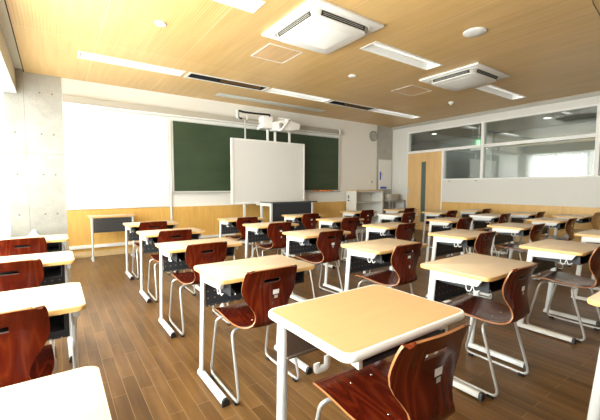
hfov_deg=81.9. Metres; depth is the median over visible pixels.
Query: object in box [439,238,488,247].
tray
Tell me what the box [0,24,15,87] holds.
trim
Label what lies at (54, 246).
tray
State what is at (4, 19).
trim
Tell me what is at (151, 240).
tray
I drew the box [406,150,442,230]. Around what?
door
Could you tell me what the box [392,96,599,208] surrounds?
wall
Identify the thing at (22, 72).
trim
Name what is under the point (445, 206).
trim
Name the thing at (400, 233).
chair
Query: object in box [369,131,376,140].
wall clock
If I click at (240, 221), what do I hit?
chair
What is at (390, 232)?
tray
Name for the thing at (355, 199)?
base cabinet
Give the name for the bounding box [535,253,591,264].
tray
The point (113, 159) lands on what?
whiteboard
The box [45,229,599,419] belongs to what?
floor
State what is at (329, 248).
chair
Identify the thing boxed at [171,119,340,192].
chalkboard
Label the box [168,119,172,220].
trim
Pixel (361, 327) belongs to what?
student desk
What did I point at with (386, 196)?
carton
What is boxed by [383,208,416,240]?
student desk
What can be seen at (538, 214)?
chair
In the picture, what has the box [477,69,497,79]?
outlet
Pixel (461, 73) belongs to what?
outlet
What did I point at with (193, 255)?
chair
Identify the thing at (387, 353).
tray
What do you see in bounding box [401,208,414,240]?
chair
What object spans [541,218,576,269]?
chair
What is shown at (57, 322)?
tray
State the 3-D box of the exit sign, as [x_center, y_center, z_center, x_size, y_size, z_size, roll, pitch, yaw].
[4.771,-1.971,9.233,0.046,0.569,0.200,-3,5,-35]
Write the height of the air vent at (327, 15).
0.044 m
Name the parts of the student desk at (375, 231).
leg, rail, modesty panel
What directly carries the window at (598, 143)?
in the wall at (571, 192)
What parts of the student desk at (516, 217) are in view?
modesty panel, rail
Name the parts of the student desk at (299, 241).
leg, rail, modesty panel, leg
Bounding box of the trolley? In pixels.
[383,200,404,211]
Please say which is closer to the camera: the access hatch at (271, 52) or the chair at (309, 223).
the access hatch at (271, 52)
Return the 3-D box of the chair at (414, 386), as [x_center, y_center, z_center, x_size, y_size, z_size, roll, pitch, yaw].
[0.323,0.752,1.296,0.430,0.767,0.478,-2,5,-32]
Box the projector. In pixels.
[236,109,299,132]
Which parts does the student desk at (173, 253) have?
leg, rail, modesty panel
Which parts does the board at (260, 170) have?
post, cable post, projector post, frame, projector post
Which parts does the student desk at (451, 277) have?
leg, modesty panel, rail, leg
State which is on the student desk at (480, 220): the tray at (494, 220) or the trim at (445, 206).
the tray at (494, 220)
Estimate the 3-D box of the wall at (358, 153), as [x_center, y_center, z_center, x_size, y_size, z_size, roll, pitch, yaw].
[-0.577,-0.934,8.252,8.340,3.210,0.200,-3,5,-35]
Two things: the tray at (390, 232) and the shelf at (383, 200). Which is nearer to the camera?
the tray at (390, 232)
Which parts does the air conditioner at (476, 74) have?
plate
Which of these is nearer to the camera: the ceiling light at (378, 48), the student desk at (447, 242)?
the student desk at (447, 242)
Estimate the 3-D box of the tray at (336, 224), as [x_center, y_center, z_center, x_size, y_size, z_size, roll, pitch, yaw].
[0.654,0.205,5.440,0.502,0.084,0.305,-3,5,-35]
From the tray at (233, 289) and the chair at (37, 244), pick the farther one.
the chair at (37, 244)
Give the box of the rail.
[62,95,340,135]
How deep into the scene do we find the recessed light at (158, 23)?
3.77 m
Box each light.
[77,51,185,75]
[155,21,165,26]
[213,0,265,12]
[215,93,325,111]
[264,88,331,101]
[360,41,442,69]
[371,109,420,118]
[475,85,525,99]
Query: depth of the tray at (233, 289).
2.11 m
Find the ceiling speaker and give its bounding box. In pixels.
[463,27,486,37]
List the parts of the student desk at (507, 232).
leg, modesty panel, rail, leg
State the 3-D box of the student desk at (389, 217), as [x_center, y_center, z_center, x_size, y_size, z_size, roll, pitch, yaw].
[1.809,0.435,6.421,0.652,0.720,0.450,-3,5,-35]
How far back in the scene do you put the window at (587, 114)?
9.10 m
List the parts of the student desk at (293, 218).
rail, modesty panel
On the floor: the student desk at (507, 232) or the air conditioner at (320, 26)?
the student desk at (507, 232)
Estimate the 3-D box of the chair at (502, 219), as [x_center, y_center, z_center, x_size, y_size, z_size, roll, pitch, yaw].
[3.433,0.429,6.163,0.430,0.767,0.478,-3,5,-35]
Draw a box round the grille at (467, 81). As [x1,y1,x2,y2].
[442,76,485,88]
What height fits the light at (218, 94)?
0.060 m
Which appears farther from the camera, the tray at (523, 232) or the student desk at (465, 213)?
the student desk at (465, 213)
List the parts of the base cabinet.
panel, panel, panel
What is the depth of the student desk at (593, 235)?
3.72 m
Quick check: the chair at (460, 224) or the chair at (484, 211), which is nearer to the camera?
the chair at (460, 224)
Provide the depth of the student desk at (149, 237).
3.92 m
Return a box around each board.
[230,119,304,244]
[378,159,391,188]
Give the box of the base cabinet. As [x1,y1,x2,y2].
[346,190,383,232]
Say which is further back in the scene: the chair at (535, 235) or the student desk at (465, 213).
the student desk at (465, 213)
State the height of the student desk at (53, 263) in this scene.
0.720 m
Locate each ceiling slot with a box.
[184,72,269,90]
[325,100,377,110]
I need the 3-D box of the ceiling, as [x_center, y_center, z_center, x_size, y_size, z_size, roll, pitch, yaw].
[2.026,-2.090,4.005,8.710,0.060,9.600,-3,5,-35]
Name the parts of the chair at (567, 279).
mounting plate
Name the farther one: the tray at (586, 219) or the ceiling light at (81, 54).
the tray at (586, 219)
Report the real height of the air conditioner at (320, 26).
0.092 m
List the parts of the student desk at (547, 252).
leg, modesty panel, leg, rail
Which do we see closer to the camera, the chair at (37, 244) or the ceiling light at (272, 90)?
the chair at (37, 244)
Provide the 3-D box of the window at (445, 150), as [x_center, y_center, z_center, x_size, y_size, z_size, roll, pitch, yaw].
[4.104,-1.163,8.745,0.120,0.800,1.030,-3,5,-35]
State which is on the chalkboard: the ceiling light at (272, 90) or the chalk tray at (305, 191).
the chalk tray at (305, 191)
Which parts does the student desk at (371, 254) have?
leg, rail, modesty panel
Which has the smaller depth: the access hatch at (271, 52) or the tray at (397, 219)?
the access hatch at (271, 52)
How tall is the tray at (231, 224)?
0.084 m
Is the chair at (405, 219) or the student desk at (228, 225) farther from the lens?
the chair at (405, 219)
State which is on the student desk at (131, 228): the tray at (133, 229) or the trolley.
the tray at (133, 229)
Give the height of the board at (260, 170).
2.619 m
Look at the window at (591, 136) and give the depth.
7.32 m
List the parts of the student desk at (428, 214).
leg, rail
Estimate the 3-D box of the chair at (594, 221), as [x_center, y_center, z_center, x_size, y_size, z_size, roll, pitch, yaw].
[4.846,0.422,5.968,0.452,0.805,0.502,-3,5,-35]
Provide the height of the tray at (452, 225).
0.084 m
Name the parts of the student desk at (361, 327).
leg, modesty panel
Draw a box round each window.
[407,121,482,152]
[411,107,596,142]
[442,146,481,179]
[481,135,597,179]
[482,103,599,145]
[596,135,599,176]
[598,108,599,134]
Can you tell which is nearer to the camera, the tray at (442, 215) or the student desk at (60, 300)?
the student desk at (60, 300)
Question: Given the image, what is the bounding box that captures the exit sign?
[475,125,480,144]
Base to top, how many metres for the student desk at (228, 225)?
0.720 m
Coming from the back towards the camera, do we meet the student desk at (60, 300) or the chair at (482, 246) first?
the chair at (482, 246)
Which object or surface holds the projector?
attached to the board at (260, 170)
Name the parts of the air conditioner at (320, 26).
plate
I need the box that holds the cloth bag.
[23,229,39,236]
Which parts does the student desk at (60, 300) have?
modesty panel, leg, rail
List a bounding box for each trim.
[0,0,21,68]
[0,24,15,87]
[0,50,16,92]
[4,0,23,71]
[7,72,57,232]
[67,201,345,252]
[69,233,235,249]
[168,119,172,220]
[392,91,599,129]
[441,202,599,241]
[485,133,493,177]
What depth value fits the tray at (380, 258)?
2.88 m
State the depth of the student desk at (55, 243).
3.43 m
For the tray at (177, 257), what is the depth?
3.01 m
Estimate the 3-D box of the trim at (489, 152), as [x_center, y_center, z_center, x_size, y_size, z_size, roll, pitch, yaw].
[5.794,-0.925,10.755,0.060,2.860,0.300,-3,5,-35]
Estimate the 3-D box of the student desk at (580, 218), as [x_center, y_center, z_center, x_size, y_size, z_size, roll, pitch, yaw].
[4.793,0.457,6.087,0.652,0.720,0.450,-3,5,-35]
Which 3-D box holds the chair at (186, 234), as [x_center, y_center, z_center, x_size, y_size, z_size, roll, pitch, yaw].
[-1.445,0.580,3.885,0.430,0.767,0.478,-3,5,-35]
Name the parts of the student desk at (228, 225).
modesty panel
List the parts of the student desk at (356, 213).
rail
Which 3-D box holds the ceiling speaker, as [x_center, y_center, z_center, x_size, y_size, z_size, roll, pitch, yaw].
[2.022,-2.050,4.005,0.250,0.018,0.250,-3,5,-35]
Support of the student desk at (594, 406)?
on the floor
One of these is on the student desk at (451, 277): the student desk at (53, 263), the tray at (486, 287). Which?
the tray at (486, 287)
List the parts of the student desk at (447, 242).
leg, rail, modesty panel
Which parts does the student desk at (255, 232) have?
leg, rail, modesty panel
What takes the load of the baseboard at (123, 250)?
attached to the wall at (358, 153)
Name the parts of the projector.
support arm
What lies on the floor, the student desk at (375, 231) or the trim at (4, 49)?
the student desk at (375, 231)
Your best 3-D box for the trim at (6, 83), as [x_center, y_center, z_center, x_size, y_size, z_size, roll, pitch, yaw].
[-1.733,-1.556,1.362,0.305,0.035,9.590,-3,5,-35]
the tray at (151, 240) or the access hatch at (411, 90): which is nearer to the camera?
the tray at (151, 240)
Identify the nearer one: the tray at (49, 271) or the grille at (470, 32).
the tray at (49, 271)
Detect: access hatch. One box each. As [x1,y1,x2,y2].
[251,43,302,63]
[392,85,431,95]
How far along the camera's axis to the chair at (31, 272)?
2.17 m
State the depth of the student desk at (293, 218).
6.19 m
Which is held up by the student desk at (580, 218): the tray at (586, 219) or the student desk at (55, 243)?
the tray at (586, 219)
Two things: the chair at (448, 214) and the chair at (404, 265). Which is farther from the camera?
the chair at (448, 214)
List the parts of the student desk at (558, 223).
modesty panel, rail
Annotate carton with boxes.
[384,194,398,199]
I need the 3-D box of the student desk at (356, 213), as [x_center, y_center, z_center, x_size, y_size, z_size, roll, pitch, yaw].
[1.211,0.386,7.159,0.652,0.720,0.450,-3,5,-35]
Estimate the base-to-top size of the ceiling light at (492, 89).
0.085 m
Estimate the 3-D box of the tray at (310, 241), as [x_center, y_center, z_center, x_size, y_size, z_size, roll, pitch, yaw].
[0.209,0.311,3.841,0.502,0.084,0.305,-3,5,-35]
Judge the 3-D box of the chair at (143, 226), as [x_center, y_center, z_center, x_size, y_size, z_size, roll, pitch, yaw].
[-2.065,0.520,4.791,0.430,0.767,0.478,-3,5,-35]
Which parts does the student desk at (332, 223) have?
rail, modesty panel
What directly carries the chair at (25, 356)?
on the floor
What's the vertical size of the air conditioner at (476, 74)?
0.092 m
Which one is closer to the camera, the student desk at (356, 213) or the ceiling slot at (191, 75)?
the ceiling slot at (191, 75)
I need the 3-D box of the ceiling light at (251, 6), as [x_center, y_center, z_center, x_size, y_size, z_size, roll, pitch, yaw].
[-0.984,-2.033,3.048,1.414,0.085,0.264,-3,5,-35]
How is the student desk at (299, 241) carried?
on the floor
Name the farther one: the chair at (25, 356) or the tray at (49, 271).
the tray at (49, 271)
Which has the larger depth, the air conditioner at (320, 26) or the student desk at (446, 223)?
the student desk at (446, 223)
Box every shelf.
[357,201,380,202]
[383,200,404,201]
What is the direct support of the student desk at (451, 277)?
on the floor
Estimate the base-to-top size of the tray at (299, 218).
0.084 m
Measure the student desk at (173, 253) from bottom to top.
0.720 m
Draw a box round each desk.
[0,234,68,282]
[0,251,74,362]
[0,282,85,368]
[0,366,111,419]
[123,220,178,279]
[137,227,204,302]
[155,237,241,337]
[194,255,314,407]
[217,217,264,257]
[243,221,298,258]
[260,200,316,242]
[268,285,464,419]
[282,213,323,256]
[282,228,350,301]
[316,217,363,268]
[340,210,376,245]
[341,238,427,290]
[361,222,419,277]
[378,213,417,222]
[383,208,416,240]
[420,253,536,401]
[422,211,458,247]
[425,217,473,261]
[426,229,497,302]
[458,209,491,229]
[468,213,510,254]
[487,222,544,278]
[506,212,541,252]
[516,239,599,344]
[526,217,571,270]
[552,214,592,237]
[570,229,599,300]
[587,291,599,419]
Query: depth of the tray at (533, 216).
6.63 m
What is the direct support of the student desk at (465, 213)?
on the floor
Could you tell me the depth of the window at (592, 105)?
7.24 m
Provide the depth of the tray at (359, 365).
1.11 m
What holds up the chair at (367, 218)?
on the floor
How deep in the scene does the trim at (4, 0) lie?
4.01 m
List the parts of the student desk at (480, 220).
leg, modesty panel, rail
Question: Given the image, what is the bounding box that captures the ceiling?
[6,0,599,126]
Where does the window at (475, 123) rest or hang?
in the wall at (571, 192)
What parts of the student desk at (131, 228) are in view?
leg, modesty panel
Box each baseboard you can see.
[73,239,242,258]
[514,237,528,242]
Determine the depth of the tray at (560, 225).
5.17 m
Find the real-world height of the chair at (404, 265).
0.767 m
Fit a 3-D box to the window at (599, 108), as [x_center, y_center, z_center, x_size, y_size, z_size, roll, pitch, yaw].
[6.268,-1.649,5.655,0.120,0.580,2.130,-3,5,-35]
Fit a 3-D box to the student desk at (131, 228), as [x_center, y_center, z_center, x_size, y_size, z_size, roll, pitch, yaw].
[-2.085,0.539,4.863,0.652,0.720,0.450,-3,5,-35]
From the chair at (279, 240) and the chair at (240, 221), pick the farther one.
the chair at (240, 221)
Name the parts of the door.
glass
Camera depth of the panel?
3.91 m
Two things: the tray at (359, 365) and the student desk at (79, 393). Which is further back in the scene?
the tray at (359, 365)
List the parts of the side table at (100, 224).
leg, modesty panel, leg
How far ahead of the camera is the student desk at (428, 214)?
6.95 m
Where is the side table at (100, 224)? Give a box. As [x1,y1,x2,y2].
[87,214,135,261]
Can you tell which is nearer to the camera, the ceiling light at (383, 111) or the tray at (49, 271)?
the tray at (49, 271)
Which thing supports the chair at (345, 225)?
on the floor
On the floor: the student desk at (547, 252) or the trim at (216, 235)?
the student desk at (547, 252)
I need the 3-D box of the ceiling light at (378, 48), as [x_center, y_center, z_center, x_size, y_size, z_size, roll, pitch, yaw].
[1.436,-2.148,4.774,1.424,0.085,0.284,-3,5,-35]
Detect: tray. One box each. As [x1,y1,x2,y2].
[0,265,61,277]
[0,314,65,333]
[15,242,59,250]
[131,225,172,232]
[146,234,198,244]
[169,247,233,261]
[185,191,340,192]
[221,271,303,296]
[224,220,260,226]
[251,226,293,234]
[288,216,319,221]
[292,235,344,245]
[323,221,359,227]
[346,213,373,217]
[352,360,362,369]
[354,250,420,263]
[363,329,444,366]
[371,228,414,235]
[384,216,414,221]
[428,213,453,217]
[434,222,466,227]
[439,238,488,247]
[440,276,524,293]
[476,217,506,222]
[497,229,539,235]
[513,215,541,219]
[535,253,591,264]
[545,223,571,228]
[575,217,591,222]
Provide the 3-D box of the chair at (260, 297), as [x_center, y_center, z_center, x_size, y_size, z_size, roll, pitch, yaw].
[-0.276,0.695,2.155,0.430,0.767,0.478,-3,5,-35]
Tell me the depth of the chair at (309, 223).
6.01 m
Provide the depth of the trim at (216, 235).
6.20 m
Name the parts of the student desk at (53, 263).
modesty panel, leg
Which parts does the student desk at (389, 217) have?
rail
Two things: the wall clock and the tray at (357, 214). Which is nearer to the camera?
the tray at (357, 214)
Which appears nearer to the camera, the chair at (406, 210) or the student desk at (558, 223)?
the student desk at (558, 223)
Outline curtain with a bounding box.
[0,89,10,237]
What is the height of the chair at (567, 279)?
0.767 m
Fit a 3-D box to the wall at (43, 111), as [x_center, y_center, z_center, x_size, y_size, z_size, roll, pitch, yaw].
[-4.415,-0.753,5.529,1.080,3.210,0.210,-3,5,-35]
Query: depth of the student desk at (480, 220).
6.19 m
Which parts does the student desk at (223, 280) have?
leg, rail, modesty panel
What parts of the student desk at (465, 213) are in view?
rail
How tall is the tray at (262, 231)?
0.084 m
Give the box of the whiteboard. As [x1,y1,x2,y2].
[63,106,169,209]
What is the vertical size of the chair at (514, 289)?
0.767 m
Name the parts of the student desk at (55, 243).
modesty panel, leg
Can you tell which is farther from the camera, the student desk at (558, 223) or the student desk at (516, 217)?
the student desk at (516, 217)
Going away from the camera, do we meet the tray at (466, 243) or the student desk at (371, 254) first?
the student desk at (371, 254)
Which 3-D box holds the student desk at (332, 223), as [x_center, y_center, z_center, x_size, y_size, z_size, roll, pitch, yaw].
[0.632,0.497,5.490,0.652,0.720,0.450,-3,5,-35]
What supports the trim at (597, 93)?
attached to the wall at (571, 192)
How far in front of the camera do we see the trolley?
9.83 m
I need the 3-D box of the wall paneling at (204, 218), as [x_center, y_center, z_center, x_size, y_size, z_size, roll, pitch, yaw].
[-0.837,0.224,8.012,7.550,0.730,0.015,-3,5,-35]
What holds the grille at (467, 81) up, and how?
attached to the air conditioner at (476, 74)
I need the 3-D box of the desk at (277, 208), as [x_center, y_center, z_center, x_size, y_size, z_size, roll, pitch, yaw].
[-0.227,0.276,7.267,1.160,0.925,0.460,-3,5,-35]
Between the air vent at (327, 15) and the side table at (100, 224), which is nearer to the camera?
the air vent at (327, 15)
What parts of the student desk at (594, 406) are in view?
leg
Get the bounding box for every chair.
[0,237,46,256]
[0,259,54,356]
[0,305,57,387]
[132,221,170,279]
[148,229,195,301]
[169,241,230,336]
[210,265,299,405]
[226,217,258,259]
[252,222,290,257]
[292,230,343,299]
[293,213,319,255]
[313,321,470,419]
[330,217,358,267]
[355,242,421,294]
[356,210,373,241]
[369,223,415,272]
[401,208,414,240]
[401,212,415,240]
[426,210,457,243]
[430,217,472,260]
[435,262,537,398]
[438,231,495,300]
[473,208,490,229]
[473,213,510,256]
[495,223,545,280]
[519,211,545,243]
[526,247,599,342]
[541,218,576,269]
[560,212,599,240]
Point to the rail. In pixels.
(67, 100)
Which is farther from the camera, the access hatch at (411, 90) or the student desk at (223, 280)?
the access hatch at (411, 90)
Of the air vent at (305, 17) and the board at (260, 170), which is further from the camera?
the board at (260, 170)
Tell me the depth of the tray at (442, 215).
6.86 m
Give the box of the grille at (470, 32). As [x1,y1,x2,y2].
[465,29,484,36]
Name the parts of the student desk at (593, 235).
leg, rail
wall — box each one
[2,68,68,250]
[61,78,392,247]
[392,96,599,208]
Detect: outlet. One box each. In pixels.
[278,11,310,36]
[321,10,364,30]
[433,70,469,82]
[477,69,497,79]
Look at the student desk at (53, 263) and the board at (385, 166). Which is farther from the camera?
the board at (385, 166)
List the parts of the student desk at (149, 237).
leg, modesty panel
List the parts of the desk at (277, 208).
leg, leg, panel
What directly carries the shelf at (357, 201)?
attached to the base cabinet
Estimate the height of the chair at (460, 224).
0.767 m
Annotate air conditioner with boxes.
[262,0,383,54]
[419,62,509,90]
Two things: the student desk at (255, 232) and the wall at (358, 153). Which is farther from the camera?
the wall at (358, 153)
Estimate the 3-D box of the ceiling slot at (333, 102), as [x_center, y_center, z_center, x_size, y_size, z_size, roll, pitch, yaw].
[1.151,-2.379,7.621,1.324,0.172,0.294,-3,5,-35]
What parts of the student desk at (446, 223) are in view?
leg, rail, modesty panel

